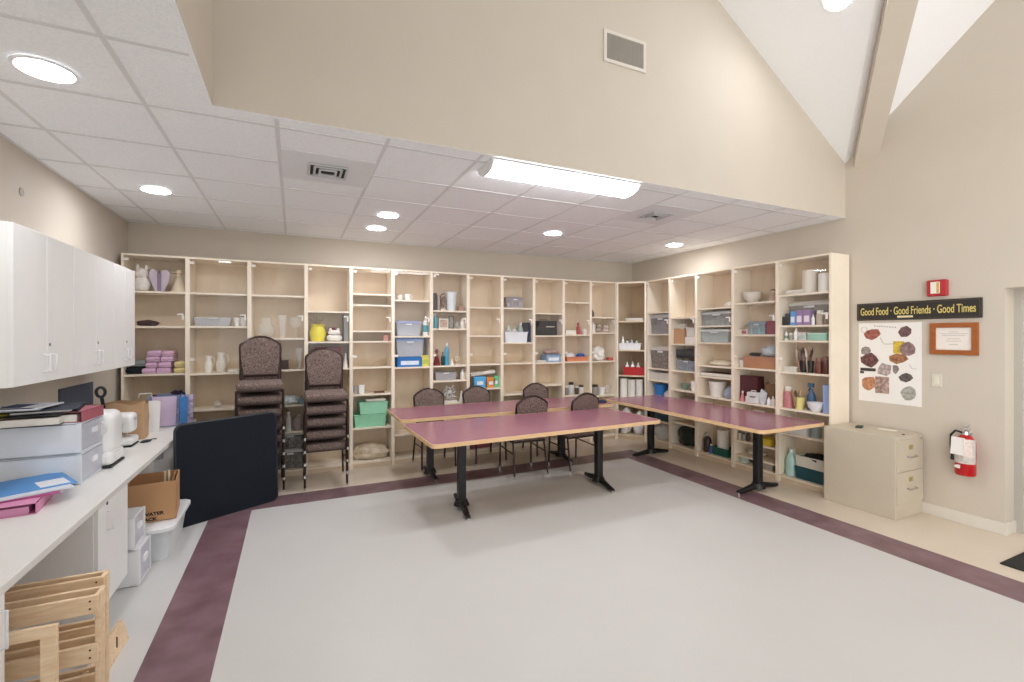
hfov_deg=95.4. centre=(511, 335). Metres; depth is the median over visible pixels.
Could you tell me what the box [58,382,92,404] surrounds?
board
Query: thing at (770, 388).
paper bag
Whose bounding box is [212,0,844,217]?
wall
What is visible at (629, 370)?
box
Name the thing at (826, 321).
jar
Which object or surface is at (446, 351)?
bottle
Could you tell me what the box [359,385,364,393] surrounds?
card
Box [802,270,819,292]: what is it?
canister
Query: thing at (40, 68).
recessed light
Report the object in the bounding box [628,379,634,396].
paper roll
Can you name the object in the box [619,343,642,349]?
tray
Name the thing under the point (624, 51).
grille
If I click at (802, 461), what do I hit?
basket
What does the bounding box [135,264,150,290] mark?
plush toy
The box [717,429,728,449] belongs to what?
paper roll
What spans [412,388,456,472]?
banquet chair
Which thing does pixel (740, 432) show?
jar
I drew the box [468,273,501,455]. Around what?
shelf unit
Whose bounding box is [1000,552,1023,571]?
floor mat
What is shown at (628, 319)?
paper stack
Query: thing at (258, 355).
banquet chair
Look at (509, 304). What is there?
tub
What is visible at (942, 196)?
wall
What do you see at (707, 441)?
bottle
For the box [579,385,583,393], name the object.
jar
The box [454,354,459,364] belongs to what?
figurine
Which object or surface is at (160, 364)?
folded towel
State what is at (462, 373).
bottle
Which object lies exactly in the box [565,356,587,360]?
tray
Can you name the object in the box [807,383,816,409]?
spray bottle
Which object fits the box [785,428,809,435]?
bin
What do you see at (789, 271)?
shelf unit
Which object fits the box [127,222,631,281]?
wall
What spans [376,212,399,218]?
recessed light
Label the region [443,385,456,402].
flower ornament
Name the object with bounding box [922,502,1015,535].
baseboard
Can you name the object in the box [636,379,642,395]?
paper roll
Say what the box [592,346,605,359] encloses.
bag
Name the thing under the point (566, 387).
jar
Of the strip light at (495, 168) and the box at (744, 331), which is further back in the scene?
the box at (744, 331)
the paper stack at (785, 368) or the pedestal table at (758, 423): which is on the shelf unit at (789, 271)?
the paper stack at (785, 368)
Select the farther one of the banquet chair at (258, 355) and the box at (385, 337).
the box at (385, 337)
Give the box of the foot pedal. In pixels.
[140,438,156,442]
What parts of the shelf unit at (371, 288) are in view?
panel, panel, shelf, shelf, shelf, shelf, shelf, shelf, shelf, panel, panel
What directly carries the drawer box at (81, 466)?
on the countertop
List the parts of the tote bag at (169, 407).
panel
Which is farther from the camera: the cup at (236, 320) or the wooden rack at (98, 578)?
the cup at (236, 320)
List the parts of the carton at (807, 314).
label panel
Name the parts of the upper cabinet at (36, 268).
door, handle, handle, door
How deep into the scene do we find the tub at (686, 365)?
6.56 m
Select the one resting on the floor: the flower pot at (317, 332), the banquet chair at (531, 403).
the banquet chair at (531, 403)
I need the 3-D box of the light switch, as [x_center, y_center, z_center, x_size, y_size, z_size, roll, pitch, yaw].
[3.848,0.408,4.222,0.011,0.116,0.074,0,0,-25]
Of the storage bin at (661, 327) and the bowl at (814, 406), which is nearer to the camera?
the bowl at (814, 406)
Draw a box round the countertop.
[0,419,195,596]
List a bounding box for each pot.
[309,317,325,340]
[800,360,805,371]
[807,361,813,372]
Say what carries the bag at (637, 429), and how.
on the shelf unit at (631, 297)
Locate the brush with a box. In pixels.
[803,347,806,371]
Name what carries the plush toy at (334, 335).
on the shelf unit at (328, 287)
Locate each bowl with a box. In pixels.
[396,295,403,299]
[680,383,690,389]
[807,401,822,411]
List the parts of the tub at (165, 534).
lid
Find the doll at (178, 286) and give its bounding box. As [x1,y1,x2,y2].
[171,270,184,291]
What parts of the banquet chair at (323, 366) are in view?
leg, leg, frame, backrest, seat, seat frame, leg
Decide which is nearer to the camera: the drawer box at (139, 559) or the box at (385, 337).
the drawer box at (139, 559)
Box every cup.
[234,318,240,325]
[353,386,358,393]
[405,294,411,299]
[599,387,604,394]
[690,381,694,390]
[794,397,804,409]
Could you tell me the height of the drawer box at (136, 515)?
0.207 m
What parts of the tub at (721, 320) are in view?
lid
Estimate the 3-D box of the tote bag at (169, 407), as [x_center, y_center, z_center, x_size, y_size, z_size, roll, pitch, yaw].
[-3.444,0.739,4.614,0.260,0.320,0.112,0,0,-32]
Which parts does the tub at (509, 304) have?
lid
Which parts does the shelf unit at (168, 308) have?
panel, panel, shelf, shelf, shelf, panel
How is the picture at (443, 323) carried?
attached to the picture frame at (443, 322)
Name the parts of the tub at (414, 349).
lid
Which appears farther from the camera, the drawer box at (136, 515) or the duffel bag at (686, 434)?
the duffel bag at (686, 434)
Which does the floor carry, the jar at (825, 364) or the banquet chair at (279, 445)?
the banquet chair at (279, 445)
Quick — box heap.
[804,453,823,462]
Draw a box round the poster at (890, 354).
[859,322,921,406]
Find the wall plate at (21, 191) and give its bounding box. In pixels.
[19,187,23,196]
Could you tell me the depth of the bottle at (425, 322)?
6.15 m
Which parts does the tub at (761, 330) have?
lid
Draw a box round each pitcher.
[204,355,214,372]
[216,352,228,371]
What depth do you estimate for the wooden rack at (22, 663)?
1.93 m
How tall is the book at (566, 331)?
0.069 m
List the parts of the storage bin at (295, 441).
lid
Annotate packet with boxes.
[473,376,485,387]
[486,377,494,387]
[493,376,498,386]
[565,353,575,356]
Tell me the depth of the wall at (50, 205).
3.54 m
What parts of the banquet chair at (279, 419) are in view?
seat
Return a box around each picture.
[440,320,446,326]
[449,317,452,327]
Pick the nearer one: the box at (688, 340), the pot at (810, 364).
the pot at (810, 364)
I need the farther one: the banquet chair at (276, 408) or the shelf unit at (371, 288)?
the shelf unit at (371, 288)
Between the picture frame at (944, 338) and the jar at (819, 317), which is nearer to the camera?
the picture frame at (944, 338)
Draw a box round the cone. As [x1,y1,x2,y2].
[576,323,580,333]
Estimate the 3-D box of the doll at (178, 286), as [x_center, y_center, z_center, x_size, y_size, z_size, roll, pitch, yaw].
[-3.621,-0.588,5.067,0.148,0.243,0.148,0,0,-25]
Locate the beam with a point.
(897, 16)
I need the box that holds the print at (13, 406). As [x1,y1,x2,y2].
[0,404,34,409]
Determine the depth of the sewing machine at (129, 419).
3.77 m
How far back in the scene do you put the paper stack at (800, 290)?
5.10 m
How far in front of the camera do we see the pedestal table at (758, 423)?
5.18 m
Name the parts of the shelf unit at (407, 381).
panel, shelf, panel, panel, panel, shelf, shelf, shelf, panel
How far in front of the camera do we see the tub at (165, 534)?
3.41 m
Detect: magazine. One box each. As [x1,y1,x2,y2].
[0,402,63,411]
[0,406,42,412]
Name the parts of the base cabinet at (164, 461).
door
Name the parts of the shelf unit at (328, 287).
panel, panel, shelf, shelf, panel, panel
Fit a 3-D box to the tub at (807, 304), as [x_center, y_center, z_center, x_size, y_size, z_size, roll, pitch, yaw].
[3.299,-0.247,5.120,0.124,0.266,0.481,0,0,-25]
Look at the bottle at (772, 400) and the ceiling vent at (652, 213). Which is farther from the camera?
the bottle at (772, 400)
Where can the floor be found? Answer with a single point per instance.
(673, 574)
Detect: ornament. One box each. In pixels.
[149,269,169,290]
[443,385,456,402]
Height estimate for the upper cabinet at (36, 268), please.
0.850 m
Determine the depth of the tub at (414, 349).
6.08 m
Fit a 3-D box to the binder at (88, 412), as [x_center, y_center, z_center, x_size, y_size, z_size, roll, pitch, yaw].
[-2.741,0.495,2.946,0.150,0.064,0.300,0,0,-22]
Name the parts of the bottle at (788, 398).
lid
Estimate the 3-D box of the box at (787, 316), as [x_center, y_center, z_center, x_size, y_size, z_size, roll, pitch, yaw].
[3.104,-0.179,5.225,0.050,0.130,0.050,0,0,-25]
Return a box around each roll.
[620,378,626,396]
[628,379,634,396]
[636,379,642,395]
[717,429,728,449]
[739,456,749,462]
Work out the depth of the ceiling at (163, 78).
3.52 m
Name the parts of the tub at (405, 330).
lid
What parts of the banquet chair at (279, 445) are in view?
seat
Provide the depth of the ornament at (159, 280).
4.96 m
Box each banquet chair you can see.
[235,336,284,428]
[237,358,284,441]
[238,370,284,454]
[277,417,284,467]
[277,430,285,479]
[277,442,285,492]
[302,396,348,478]
[302,438,348,490]
[303,347,349,440]
[303,373,348,453]
[303,383,348,465]
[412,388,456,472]
[462,385,506,466]
[498,395,548,479]
[522,382,565,457]
[548,392,598,473]
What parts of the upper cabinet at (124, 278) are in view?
door, handle, door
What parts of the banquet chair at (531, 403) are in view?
leg, leg, seat frame, seat, leg, frame, backrest, leg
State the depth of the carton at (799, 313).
5.09 m
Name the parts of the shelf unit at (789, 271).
panel, panel, shelf, shelf, shelf, shelf, shelf, shelf, panel, panel, panel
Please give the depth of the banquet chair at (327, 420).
5.00 m
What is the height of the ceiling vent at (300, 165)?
0.030 m
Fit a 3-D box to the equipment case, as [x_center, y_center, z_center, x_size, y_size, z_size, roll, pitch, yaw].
[0.470,-0.120,7.029,0.350,0.239,0.246,0,0,-25]
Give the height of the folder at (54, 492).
0.008 m
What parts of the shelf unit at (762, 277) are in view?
panel, panel, panel, shelf, shelf, shelf, shelf, shelf, shelf, panel, panel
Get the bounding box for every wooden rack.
[5,569,109,681]
[5,585,105,681]
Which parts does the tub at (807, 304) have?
lid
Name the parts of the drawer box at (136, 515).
drawer, pull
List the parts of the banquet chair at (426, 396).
leg, leg, frame, backrest, leg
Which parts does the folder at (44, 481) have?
label panel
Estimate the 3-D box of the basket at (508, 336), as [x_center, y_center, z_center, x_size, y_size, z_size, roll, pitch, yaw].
[0.019,0.023,6.809,0.373,0.152,0.232,0,0,-25]
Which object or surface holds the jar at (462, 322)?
on the shelf unit at (442, 282)
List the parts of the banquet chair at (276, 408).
seat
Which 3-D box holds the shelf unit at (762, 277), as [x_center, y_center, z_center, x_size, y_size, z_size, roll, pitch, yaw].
[3.008,0.398,5.602,0.324,2.485,0.591,0,0,-25]
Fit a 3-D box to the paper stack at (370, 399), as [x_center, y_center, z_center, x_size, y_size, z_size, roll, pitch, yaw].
[-1.756,0.816,5.969,0.247,0.029,0.212,0,0,-25]
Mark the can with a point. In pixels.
(816, 432)
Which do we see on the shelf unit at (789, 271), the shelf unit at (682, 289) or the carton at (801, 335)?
the carton at (801, 335)
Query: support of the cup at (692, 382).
on the shelf unit at (682, 289)
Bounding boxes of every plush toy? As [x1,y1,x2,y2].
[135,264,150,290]
[327,328,341,340]
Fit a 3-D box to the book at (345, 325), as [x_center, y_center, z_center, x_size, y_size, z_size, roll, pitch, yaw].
[-2.078,-0.092,5.817,0.057,0.327,0.200,0,0,-25]
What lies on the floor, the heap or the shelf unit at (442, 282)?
the shelf unit at (442, 282)
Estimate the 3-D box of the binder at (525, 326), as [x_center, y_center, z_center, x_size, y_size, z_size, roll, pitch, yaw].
[0.208,-0.045,6.887,0.032,0.288,0.200,0,0,-25]
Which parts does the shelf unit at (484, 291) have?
panel, panel, panel, panel, shelf, shelf, shelf, panel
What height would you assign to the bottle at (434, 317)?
0.202 m
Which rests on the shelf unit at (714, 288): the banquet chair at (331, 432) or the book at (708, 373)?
the book at (708, 373)
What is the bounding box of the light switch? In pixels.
[932,374,941,386]
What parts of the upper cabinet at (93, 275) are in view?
door, door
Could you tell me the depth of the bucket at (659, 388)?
7.08 m
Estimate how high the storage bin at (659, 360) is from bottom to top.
0.334 m
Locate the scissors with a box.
[94,386,106,408]
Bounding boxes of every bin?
[278,445,302,468]
[285,433,302,447]
[650,314,667,333]
[650,346,667,368]
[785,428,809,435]
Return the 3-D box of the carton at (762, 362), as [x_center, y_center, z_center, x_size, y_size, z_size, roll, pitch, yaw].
[3.031,0.322,5.583,0.223,0.138,0.422,0,0,-25]
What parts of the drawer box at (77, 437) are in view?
drawer, pull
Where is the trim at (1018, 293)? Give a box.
[1014,288,1023,533]
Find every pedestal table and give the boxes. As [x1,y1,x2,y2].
[387,396,612,481]
[404,407,659,520]
[605,395,823,494]
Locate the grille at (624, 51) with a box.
[607,33,642,68]
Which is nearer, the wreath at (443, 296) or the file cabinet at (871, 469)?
the file cabinet at (871, 469)
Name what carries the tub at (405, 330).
on the shelf unit at (407, 381)
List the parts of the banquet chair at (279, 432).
seat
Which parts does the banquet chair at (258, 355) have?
leg, seat, seat frame, backrest, frame, leg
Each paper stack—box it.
[364,397,385,401]
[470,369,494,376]
[625,318,644,320]
[676,324,687,328]
[782,366,799,371]
[785,289,804,293]
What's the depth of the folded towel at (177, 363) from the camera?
5.01 m
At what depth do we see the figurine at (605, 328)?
7.41 m
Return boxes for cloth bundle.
[353,442,389,459]
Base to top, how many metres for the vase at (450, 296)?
0.256 m
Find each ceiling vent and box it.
[281,148,376,187]
[612,203,699,223]
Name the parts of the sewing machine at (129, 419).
arm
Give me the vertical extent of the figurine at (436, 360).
0.216 m
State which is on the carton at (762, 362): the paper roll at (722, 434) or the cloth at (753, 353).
the cloth at (753, 353)
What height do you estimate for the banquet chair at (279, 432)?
0.956 m
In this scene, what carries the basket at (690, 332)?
on the box at (688, 340)
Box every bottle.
[286,412,290,430]
[423,316,427,335]
[433,313,436,327]
[441,352,443,364]
[444,343,448,364]
[460,369,464,379]
[518,323,522,331]
[703,433,711,451]
[771,396,774,405]
[794,328,797,339]
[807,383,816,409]
[811,315,814,324]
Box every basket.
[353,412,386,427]
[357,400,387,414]
[504,332,527,341]
[686,327,694,336]
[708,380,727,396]
[794,452,823,471]
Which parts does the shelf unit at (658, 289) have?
panel, panel, shelf, shelf, shelf, panel, panel, panel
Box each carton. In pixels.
[395,356,421,366]
[418,355,428,365]
[541,354,560,361]
[743,356,774,369]
[790,311,795,324]
[796,310,802,324]
[798,332,810,339]
[803,310,813,324]
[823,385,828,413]
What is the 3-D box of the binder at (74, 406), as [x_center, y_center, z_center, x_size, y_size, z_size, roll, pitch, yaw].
[-2.864,0.452,2.889,0.300,0.018,0.360,0,0,-37]
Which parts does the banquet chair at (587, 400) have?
leg, leg, seat frame, leg, seat, frame, backrest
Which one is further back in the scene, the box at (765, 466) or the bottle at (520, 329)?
the bottle at (520, 329)
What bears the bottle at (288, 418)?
on the shelf unit at (276, 289)
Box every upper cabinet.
[0,221,72,387]
[73,247,113,375]
[114,263,134,368]
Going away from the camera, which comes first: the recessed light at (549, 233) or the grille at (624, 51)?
the grille at (624, 51)
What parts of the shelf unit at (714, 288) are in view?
panel, panel, panel, shelf, shelf, shelf, shelf, shelf, shelf, panel, panel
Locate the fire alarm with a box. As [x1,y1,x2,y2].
[927,279,948,296]
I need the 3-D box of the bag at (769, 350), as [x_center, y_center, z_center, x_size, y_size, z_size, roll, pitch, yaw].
[3.060,0.179,5.503,0.203,0.134,0.225,0,0,-25]
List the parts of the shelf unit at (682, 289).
panel, panel, panel, shelf, shelf, shelf, shelf, shelf, panel, panel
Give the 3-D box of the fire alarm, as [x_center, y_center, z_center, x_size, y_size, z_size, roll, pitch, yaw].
[3.835,-0.428,4.202,0.052,0.146,0.146,0,0,-25]
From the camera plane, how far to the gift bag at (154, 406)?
4.35 m
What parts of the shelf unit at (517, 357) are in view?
panel, panel, shelf, panel, shelf, shelf, shelf, panel, panel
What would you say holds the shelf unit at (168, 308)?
on the floor
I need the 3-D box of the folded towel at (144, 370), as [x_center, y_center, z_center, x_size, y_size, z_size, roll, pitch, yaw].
[-3.861,0.373,4.991,0.121,0.058,0.227,0,0,-25]
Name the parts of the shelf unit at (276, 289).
panel, panel, shelf, shelf, panel, shelf, shelf, shelf, panel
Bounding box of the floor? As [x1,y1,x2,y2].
[11,439,1023,681]
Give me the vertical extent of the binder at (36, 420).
0.062 m
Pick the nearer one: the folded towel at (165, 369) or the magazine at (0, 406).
the magazine at (0, 406)
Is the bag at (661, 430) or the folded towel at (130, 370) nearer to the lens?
the folded towel at (130, 370)
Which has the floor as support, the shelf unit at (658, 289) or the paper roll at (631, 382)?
the shelf unit at (658, 289)
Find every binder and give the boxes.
[0,413,63,428]
[0,494,53,518]
[7,402,86,415]
[54,405,103,422]
[522,323,529,341]
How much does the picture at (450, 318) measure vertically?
0.152 m
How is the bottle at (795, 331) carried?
on the shelf unit at (789, 271)
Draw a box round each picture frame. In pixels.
[439,318,447,328]
[448,316,453,328]
[929,322,978,355]
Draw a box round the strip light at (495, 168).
[478,158,640,197]
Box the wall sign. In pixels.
[857,297,982,320]
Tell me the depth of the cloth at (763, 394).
5.50 m
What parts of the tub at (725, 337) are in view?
lid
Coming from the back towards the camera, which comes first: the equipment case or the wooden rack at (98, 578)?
the equipment case
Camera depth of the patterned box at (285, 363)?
5.44 m
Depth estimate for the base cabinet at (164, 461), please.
4.16 m
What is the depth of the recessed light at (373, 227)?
5.37 m
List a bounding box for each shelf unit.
[121,253,186,400]
[187,257,248,420]
[249,260,305,476]
[306,264,350,474]
[351,266,392,468]
[393,269,431,464]
[432,271,467,458]
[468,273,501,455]
[502,275,533,451]
[534,277,563,447]
[564,279,590,443]
[591,281,615,441]
[616,281,646,440]
[647,278,668,447]
[669,273,695,455]
[696,268,732,466]
[733,261,776,479]
[777,253,848,492]
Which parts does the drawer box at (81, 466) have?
drawer, pull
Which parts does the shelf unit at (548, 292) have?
panel, panel, panel, shelf, shelf, panel, shelf, panel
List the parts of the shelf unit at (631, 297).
panel, panel, panel, shelf, shelf, shelf, panel, panel, panel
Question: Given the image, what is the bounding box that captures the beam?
[854,0,918,167]
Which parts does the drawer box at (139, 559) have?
drawer, pull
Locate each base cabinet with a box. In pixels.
[0,593,8,681]
[9,484,127,630]
[139,444,173,473]
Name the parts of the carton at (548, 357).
label panel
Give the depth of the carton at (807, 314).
5.01 m
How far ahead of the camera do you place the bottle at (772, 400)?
5.38 m
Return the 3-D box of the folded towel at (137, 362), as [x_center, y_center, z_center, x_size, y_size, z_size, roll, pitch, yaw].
[-3.961,0.293,4.943,0.166,0.062,0.228,0,0,-25]
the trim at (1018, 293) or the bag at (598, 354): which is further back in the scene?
the bag at (598, 354)
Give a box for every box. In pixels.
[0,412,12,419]
[0,414,103,459]
[0,441,102,484]
[116,534,150,589]
[128,469,179,522]
[128,506,144,550]
[281,360,288,369]
[315,346,341,353]
[383,335,387,340]
[457,306,463,310]
[470,443,489,448]
[623,366,644,375]
[655,412,667,421]
[676,349,694,358]
[685,337,694,343]
[740,375,763,397]
[742,329,750,333]
[763,436,774,446]
[763,463,774,470]
[782,317,785,324]
[785,314,789,324]
[807,333,828,340]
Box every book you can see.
[228,368,238,371]
[342,315,348,340]
[433,293,436,309]
[437,295,439,309]
[565,330,575,333]
[700,371,730,377]
[766,321,774,333]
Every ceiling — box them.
[0,0,843,262]
[718,0,994,162]
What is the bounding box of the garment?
[170,390,184,394]
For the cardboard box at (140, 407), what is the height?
0.339 m
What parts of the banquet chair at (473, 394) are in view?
leg, frame, backrest, leg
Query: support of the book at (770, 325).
on the shelf unit at (762, 277)
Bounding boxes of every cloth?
[137,320,158,325]
[284,395,298,403]
[542,349,557,353]
[679,397,694,400]
[708,360,730,365]
[749,352,760,355]
[759,389,766,403]
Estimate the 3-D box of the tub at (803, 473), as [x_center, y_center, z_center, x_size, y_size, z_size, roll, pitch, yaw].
[3.292,1.499,5.026,0.235,0.130,0.363,0,0,-25]
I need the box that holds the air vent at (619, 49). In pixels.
[603,28,645,73]
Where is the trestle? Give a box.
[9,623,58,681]
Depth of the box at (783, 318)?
5.25 m
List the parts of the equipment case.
lid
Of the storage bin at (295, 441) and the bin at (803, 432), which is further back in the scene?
the storage bin at (295, 441)
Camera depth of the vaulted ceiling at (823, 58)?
4.10 m
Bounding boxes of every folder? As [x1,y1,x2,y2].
[0,472,77,497]
[0,484,73,501]
[0,490,59,502]
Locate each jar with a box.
[241,314,246,325]
[460,319,464,328]
[565,386,568,394]
[568,382,573,394]
[575,386,578,393]
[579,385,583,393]
[592,384,598,394]
[738,431,741,439]
[746,433,749,440]
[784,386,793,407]
[815,358,821,373]
[816,310,823,324]
[822,356,828,373]
[824,312,828,324]
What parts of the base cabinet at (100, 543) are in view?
door, handle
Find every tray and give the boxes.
[197,318,232,325]
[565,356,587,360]
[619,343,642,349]
[650,371,667,380]
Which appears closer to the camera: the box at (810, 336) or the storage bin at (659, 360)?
the box at (810, 336)
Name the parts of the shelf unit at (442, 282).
panel, panel, shelf, shelf, shelf, shelf, panel, panel, shelf, panel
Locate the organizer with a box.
[434,371,454,379]
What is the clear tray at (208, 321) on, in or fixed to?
on the shelf unit at (217, 288)
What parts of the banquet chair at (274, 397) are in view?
seat, seat frame, backrest, frame, leg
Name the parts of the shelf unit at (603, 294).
panel, panel, panel, shelf, shelf, shelf, panel, shelf, panel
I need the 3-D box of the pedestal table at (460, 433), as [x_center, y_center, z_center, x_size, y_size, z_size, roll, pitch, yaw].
[0.244,1.265,4.789,2.500,0.751,1.000,0,0,-27]
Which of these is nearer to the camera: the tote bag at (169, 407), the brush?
the tote bag at (169, 407)
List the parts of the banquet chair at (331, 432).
seat, seat frame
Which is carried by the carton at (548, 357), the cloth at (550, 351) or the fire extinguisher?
the cloth at (550, 351)
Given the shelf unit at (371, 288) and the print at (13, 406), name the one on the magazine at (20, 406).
the print at (13, 406)
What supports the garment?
on the shelf unit at (168, 308)
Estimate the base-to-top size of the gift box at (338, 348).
0.256 m
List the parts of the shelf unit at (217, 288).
panel, shelf, shelf, panel, shelf, shelf, panel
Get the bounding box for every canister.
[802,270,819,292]
[818,272,828,291]
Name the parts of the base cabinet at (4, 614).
door, handle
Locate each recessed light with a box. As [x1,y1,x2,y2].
[8,54,79,84]
[138,185,172,194]
[366,225,386,230]
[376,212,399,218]
[543,231,562,235]
[665,243,682,246]
[821,0,853,12]
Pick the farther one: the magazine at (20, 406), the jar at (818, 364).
the jar at (818, 364)
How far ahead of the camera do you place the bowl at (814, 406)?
4.92 m
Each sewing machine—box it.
[101,409,124,468]
[120,412,138,447]
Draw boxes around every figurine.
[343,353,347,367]
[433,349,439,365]
[459,390,462,401]
[595,324,600,331]
[601,325,608,331]
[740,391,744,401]
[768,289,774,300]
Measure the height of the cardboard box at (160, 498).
0.290 m
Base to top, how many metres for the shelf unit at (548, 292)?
2.485 m
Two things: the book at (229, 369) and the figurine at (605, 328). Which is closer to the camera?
the book at (229, 369)
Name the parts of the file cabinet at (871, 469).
drawer, drawer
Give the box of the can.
[810,427,821,438]
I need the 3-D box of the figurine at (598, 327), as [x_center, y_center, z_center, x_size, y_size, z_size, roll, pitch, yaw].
[1.362,-0.118,7.380,0.098,0.132,0.098,0,0,21]
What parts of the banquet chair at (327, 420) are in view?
seat, seat frame, leg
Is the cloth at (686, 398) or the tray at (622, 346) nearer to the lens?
the cloth at (686, 398)
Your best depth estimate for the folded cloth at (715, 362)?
6.07 m
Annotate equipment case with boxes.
[535,321,556,334]
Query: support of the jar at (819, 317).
on the shelf unit at (789, 271)
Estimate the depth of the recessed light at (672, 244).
6.38 m
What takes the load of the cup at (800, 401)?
on the shelf unit at (789, 271)
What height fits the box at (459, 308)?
0.068 m
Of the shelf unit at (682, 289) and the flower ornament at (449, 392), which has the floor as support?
the shelf unit at (682, 289)
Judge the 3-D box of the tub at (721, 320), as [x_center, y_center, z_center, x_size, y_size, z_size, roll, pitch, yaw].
[2.767,-0.223,6.143,0.227,0.184,0.475,0,0,-25]
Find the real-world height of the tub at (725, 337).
0.171 m
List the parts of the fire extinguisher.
handle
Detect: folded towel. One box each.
[126,366,145,373]
[127,360,146,366]
[142,367,158,373]
[145,362,158,367]
[146,356,161,361]
[147,350,164,355]
[157,367,174,372]
[158,361,174,367]
[161,356,177,361]
[162,350,177,355]
[174,360,184,366]
[174,367,184,372]
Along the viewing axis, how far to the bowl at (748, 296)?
5.67 m
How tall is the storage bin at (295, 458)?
0.232 m
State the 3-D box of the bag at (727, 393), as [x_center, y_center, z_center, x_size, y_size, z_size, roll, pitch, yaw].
[2.811,0.723,5.983,0.159,0.164,0.155,0,0,-25]
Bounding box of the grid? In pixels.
[0,0,843,262]
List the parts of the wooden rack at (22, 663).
post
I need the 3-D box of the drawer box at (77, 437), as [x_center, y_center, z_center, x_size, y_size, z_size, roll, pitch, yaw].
[-2.903,0.620,2.914,0.471,0.184,0.444,0,0,-25]
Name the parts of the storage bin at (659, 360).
lid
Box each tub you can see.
[145,499,190,561]
[395,321,421,334]
[395,338,423,356]
[504,297,523,307]
[679,360,694,370]
[700,329,730,341]
[702,311,730,324]
[711,445,730,457]
[748,321,765,333]
[788,300,828,324]
[794,465,823,484]
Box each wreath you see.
[440,293,445,309]
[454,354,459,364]
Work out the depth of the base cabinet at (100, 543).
2.56 m
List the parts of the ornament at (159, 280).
panel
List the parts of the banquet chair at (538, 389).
backrest, frame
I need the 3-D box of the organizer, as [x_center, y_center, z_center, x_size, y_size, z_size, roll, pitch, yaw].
[-0.924,0.549,6.354,0.299,0.104,0.201,0,0,-25]
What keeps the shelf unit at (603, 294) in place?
on the floor
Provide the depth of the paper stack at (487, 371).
6.52 m
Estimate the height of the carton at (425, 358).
0.143 m
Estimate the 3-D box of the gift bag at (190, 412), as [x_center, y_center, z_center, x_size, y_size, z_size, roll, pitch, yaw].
[-3.303,0.751,4.748,0.100,0.295,0.110,0,0,-31]
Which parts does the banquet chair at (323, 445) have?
seat, seat frame, leg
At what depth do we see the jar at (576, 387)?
7.16 m
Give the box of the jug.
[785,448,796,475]
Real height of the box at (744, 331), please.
0.066 m
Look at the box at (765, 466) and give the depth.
5.42 m
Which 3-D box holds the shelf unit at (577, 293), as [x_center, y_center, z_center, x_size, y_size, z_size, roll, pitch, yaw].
[0.925,0.398,7.248,0.487,2.485,0.374,0,0,-25]
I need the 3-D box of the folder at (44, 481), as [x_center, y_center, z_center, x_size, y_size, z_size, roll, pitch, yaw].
[-2.666,0.822,2.572,0.320,0.007,0.330,2,1,33]
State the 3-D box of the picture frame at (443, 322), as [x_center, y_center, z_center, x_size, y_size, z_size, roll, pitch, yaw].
[-0.929,-0.161,6.291,0.133,0.138,0.052,0,0,-25]
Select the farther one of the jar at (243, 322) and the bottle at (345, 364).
the bottle at (345, 364)
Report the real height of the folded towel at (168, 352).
0.054 m
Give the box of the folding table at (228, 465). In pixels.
[173,412,277,527]
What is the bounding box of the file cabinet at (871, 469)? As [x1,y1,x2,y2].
[824,422,922,519]
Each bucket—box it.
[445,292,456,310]
[653,383,667,395]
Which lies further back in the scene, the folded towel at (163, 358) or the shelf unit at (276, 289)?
the shelf unit at (276, 289)
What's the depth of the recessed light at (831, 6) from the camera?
3.73 m
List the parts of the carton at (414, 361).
label panel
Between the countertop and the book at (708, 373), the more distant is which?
the book at (708, 373)
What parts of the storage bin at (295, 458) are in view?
lid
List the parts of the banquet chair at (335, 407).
frame, backrest, seat, seat frame, leg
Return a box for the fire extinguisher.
[949,425,976,476]
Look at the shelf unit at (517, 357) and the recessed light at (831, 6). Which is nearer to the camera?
the recessed light at (831, 6)
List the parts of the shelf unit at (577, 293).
panel, panel, shelf, shelf, shelf, panel, panel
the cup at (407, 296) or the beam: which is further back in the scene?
the cup at (407, 296)
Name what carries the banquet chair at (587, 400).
on the floor
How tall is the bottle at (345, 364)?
0.178 m
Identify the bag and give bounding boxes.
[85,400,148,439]
[138,393,160,431]
[147,393,180,426]
[179,393,187,423]
[182,394,193,422]
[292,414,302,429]
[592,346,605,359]
[620,407,631,433]
[633,411,644,433]
[655,423,667,438]
[674,328,686,343]
[678,426,694,445]
[724,386,730,398]
[760,345,774,356]
[765,382,774,399]
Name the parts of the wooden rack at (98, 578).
post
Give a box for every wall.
[0,136,126,405]
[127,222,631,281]
[175,0,211,102]
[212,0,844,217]
[632,0,1023,522]
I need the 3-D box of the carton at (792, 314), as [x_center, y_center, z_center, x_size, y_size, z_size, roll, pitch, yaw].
[3.132,-0.190,5.170,0.060,0.152,0.058,0,0,-25]
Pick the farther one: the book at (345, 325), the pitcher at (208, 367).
the book at (345, 325)
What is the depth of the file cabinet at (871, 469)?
4.29 m
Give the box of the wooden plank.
[81,619,128,674]
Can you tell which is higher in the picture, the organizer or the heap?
the organizer
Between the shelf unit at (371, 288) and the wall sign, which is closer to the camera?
the wall sign
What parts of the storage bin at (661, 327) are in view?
lid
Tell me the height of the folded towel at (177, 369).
0.058 m

